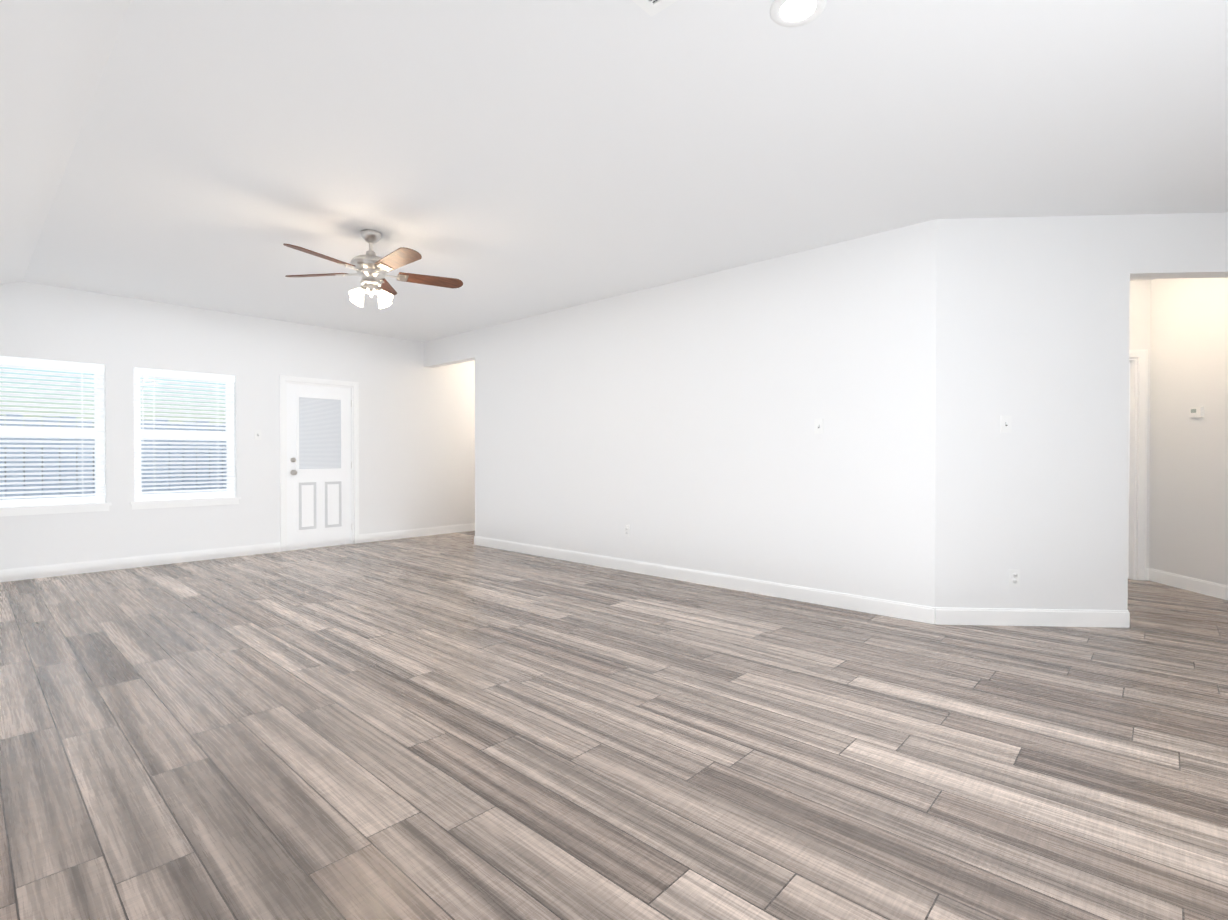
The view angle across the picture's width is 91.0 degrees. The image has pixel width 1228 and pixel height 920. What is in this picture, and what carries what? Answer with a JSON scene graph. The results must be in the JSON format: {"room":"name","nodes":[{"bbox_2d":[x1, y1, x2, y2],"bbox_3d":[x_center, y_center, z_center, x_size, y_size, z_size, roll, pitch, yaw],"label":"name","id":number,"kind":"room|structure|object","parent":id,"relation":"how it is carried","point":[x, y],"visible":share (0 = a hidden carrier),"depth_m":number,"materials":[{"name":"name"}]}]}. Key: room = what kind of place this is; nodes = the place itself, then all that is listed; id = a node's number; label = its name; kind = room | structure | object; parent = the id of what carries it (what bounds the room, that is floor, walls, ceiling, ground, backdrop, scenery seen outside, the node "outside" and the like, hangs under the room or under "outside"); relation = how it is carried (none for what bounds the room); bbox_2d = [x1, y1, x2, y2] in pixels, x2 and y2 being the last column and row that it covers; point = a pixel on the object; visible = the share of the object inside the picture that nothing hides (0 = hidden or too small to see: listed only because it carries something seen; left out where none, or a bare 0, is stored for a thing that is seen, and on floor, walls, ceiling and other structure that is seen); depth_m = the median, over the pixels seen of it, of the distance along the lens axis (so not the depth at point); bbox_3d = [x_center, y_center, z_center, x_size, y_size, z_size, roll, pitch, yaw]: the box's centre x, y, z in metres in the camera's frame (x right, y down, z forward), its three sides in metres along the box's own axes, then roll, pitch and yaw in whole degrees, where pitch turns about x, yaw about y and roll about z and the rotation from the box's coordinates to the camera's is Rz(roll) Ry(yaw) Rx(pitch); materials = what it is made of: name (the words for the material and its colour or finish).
{"room":"empty living room","nodes":[
{"label":"empty living room","id":0,"kind":"room"},
{"bbox_2d":[0,0,130,283],"bbox_3d":[-2.341,-1.455,2.034,9.620,0.520,1.000,0,1,42],"label":"ceiling","id":1,"kind":"structure","parent":0,"point":[54,55],"depth_m":2.58,"materials":[{"name":"white paint"}]},
{"bbox_2d":[0,281,474,569],"bbox_3d":[-3.059,-0.293,8.280,0.140,2.750,9.230,0,1,42],"label":"wall","id":2,"kind":"structure","parent":0,"point":[416,444],"depth_m":6.89,"materials":[{"name":"white paint"}]},
{"bbox_2d":[0,356,111,516],"bbox_3d":[-5.397,-0.219,5.696,0.170,1.455,0.990,0,1,42],"label":"window","id":3,"kind":"structure","parent":2,"relation":"in","point":[39,504],"depth_m":5.74,"materials":[{"name":"white plastic"}]},
{"bbox_2d":[130,367,240,509],"bbox_3d":[-4.628,-0.226,6.537,0.170,1.455,0.990,0,1,42],"label":"window","id":4,"kind":"structure","parent":2,"relation":"in","point":[171,499],"depth_m":6.50,"materials":[{"name":"white plastic"}]},
{"bbox_2d":[255,430,260,439],"bbox_3d":[-4.125,-0.292,6.998,0.018,0.115,0.070,0,1,42],"label":"light switch","id":5,"kind":"object","parent":2,"relation":"attached to","point":[257,434],"visible":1,"depth_m":7.00,"materials":[{"name":"white plastic"}]},
{"bbox_2d":[279,375,358,551],"bbox_3d":[-3.699,0.039,7.567,0.162,2.097,0.944,0,1,42],"label":"door frame","id":6,"kind":"structure","parent":2,"relation":"attached to","point":[284,380],"depth_m":7.44,"materials":[{"name":"white paint"}]},
{"bbox_2d":[287,383,351,548],"bbox_3d":[-3.651,0.073,7.535,0.110,1.998,0.796,0,1,42],"label":"entry door","id":7,"kind":"structure","parent":2,"relation":"in","point":[319,491],"depth_m":7.52,"materials":[{"name":"white paint"}]},
{"bbox_2d":[0,531,1227,919],"bbox_3d":[0.437,1.159,5.092,9.620,0.100,9.230,0,1,42],"label":"floor","id":8,"kind":"structure","parent":0,"point":[450,727],"depth_m":2.35,"materials":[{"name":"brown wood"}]},
{"bbox_2d":[22,0,1227,341],"bbox_3d":[0.775,-1.694,5.436,9.620,0.100,8.230,0,1,42],"label":"ceiling","id":9,"kind":"structure","parent":0,"point":[506,160],"depth_m":3.07,"materials":[{"name":"white paint"}]},
{"bbox_2d":[283,229,462,308],"bbox_3d":[-1.717,-1.373,4.308,1.219,0.522,1.262,0,1,42],"label":"ceiling fan","id":10,"kind":"object","parent":9,"relation":"hanging from","point":[371,268],"visible":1,"depth_m":4.29,"materials":[{"name":"brown wood"}]},
{"bbox_2d":[632,0,677,16],"bbox_3d":[0.148,-1.607,1.923,0.380,0.014,0.380,0,1,42],"label":"ceiling vent","id":11,"kind":"object","parent":9,"relation":"in","point":[651,8],"visible":1,"depth_m":2.13,"materials":[{"name":"white plastic"}]},
{"bbox_2d":[770,0,826,26],"bbox_3d":[0.655,-1.610,2.151,0.194,0.012,0.194,0,1,42],"label":"recessed light","id":12,"kind":"object","parent":9,"relation":"in","point":[790,12],"visible":1,"depth_m":2.16,"materials":[{"name":"white plastic"}]},
{"bbox_2d":[424,219,936,606],"bbox_3d":[-0.208,-0.277,6.389,6.620,2.750,0.140,0,1,42],"label":"wall","id":13,"kind":"structure","parent":0,"point":[671,424],"depth_m":5.14,"materials":[{"name":"white paint"}]},
{"bbox_2d":[0,523,1227,627],"bbox_3d":[0.437,1.053,5.091,9.340,0.112,8.950,0,1,42],"label":"baseboard","id":14,"kind":"structure","parent":13,"relation":"attached to","point":[1019,617],"depth_m":5.23,"materials":[{"name":"white paint"}]},
{"bbox_2d":[624,525,629,536],"bbox_3d":[0.125,0.701,5.991,0.070,0.115,0.008,0,1,42],"label":"electrical outlet plate","id":15,"kind":"object","parent":13,"relation":"attached to","point":[627,530],"visible":1,"depth_m":5.98,"materials":[{"name":"white plastic"}]},
{"bbox_2d":[814,419,822,433],"bbox_3d":[1.575,-0.259,4.649,0.070,0.115,0.018,0,1,42],"label":"switch plate","id":16,"kind":"object","parent":13,"relation":"attached to","point":[818,426],"visible":1,"depth_m":4.65,"materials":[{"name":"white plastic"}]},
{"bbox_2d":[935,212,1227,609],"bbox_3d":[4.486,-0.257,4.033,4.600,2.750,0.140,0,0,3],"label":"wall","id":17,"kind":"structure","parent":0,"point":[1032,324],"depth_m":4.06,"materials":[{"name":"white paint"}]},
{"bbox_2d":[1001,415,1011,432],"bbox_3d":[2.645,-0.242,4.073,0.057,0.115,0.047,0,1,42],"label":"switch plate","id":18,"kind":"object","parent":17,"relation":"attached to","point":[1006,424],"visible":1,"depth_m":4.07,"materials":[{"name":"white plastic"}]},
{"bbox_2d":[1009,569,1019,586],"bbox_3d":[2.705,0.798,4.076,0.070,0.115,0.008,0,0,3],"label":"electrical outlet plate","id":19,"kind":"object","parent":17,"relation":"attached to","point":[1014,578],"visible":1,"depth_m":4.07,"materials":[{"name":"white plastic"}]},
{"bbox_2d":[1129,280,1150,567],"bbox_3d":[3.625,-0.271,5.688,2.600,2.750,0.140,0,0,3],"label":"wall","id":20,"kind":"structure","parent":0,"point":[1140,319],"depth_m":5.54,"materials":[{"name":"white paint"}]},
{"bbox_2d":[1128,361,1130,577],"bbox_3d":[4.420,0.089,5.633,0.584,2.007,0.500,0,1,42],"label":"hall door","id":21,"kind":"structure","parent":20,"relation":"in","point":[1129,467],"depth_m":5.60,"materials":[{"name":"white paint"}]},
{"bbox_2d":[1128,349,1147,580],"bbox_3d":[4.425,0.047,5.631,0.915,2.115,0.162,0,0,3],"label":"door frame","id":22,"kind":"structure","parent":20,"relation":"attached to","point":[1138,453],"depth_m":5.54,"materials":[{"name":"white paint"}]},
{"bbox_2d":[1149,278,1227,585],"bbox_3d":[4.944,-0.264,4.807,0.140,2.750,1.740,0,0,3],"label":"wall","id":23,"kind":"structure","parent":0,"point":[1188,516],"depth_m":5.13,"materials":[{"name":"white paint"}]},
{"bbox_2d":[1189,406,1203,417],"bbox_3d":[4.877,-0.401,5.060,0.024,0.090,0.120,0,0,3],"label":"thermostat","id":24,"kind":"object","parent":23,"relation":"attached to","point":[1195,412],"visible":0.98,"depth_m":5.04,"materials":[{"name":"white plastic"}]},
{"label":"outside","id":25,"kind":"structure","parent":0,"visible":0},
{"bbox_2d":[5,477,222,498],"bbox_3d":[-14.932,1.201,18.990,31.819,0.180,36.000,0,1,42],"label":"ground","id":26,"kind":"structure","parent":25,"point":[93,487],"depth_m":22.84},
{"bbox_2d":[0,414,225,498],"bbox_3d":[-8.131,0.247,10.045,0.080,1.880,24.000,0,1,42],"label":"fence","id":27,"kind":"object","parent":26,"relation":"on","point":[61,475],"depth_m":9.64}
]}

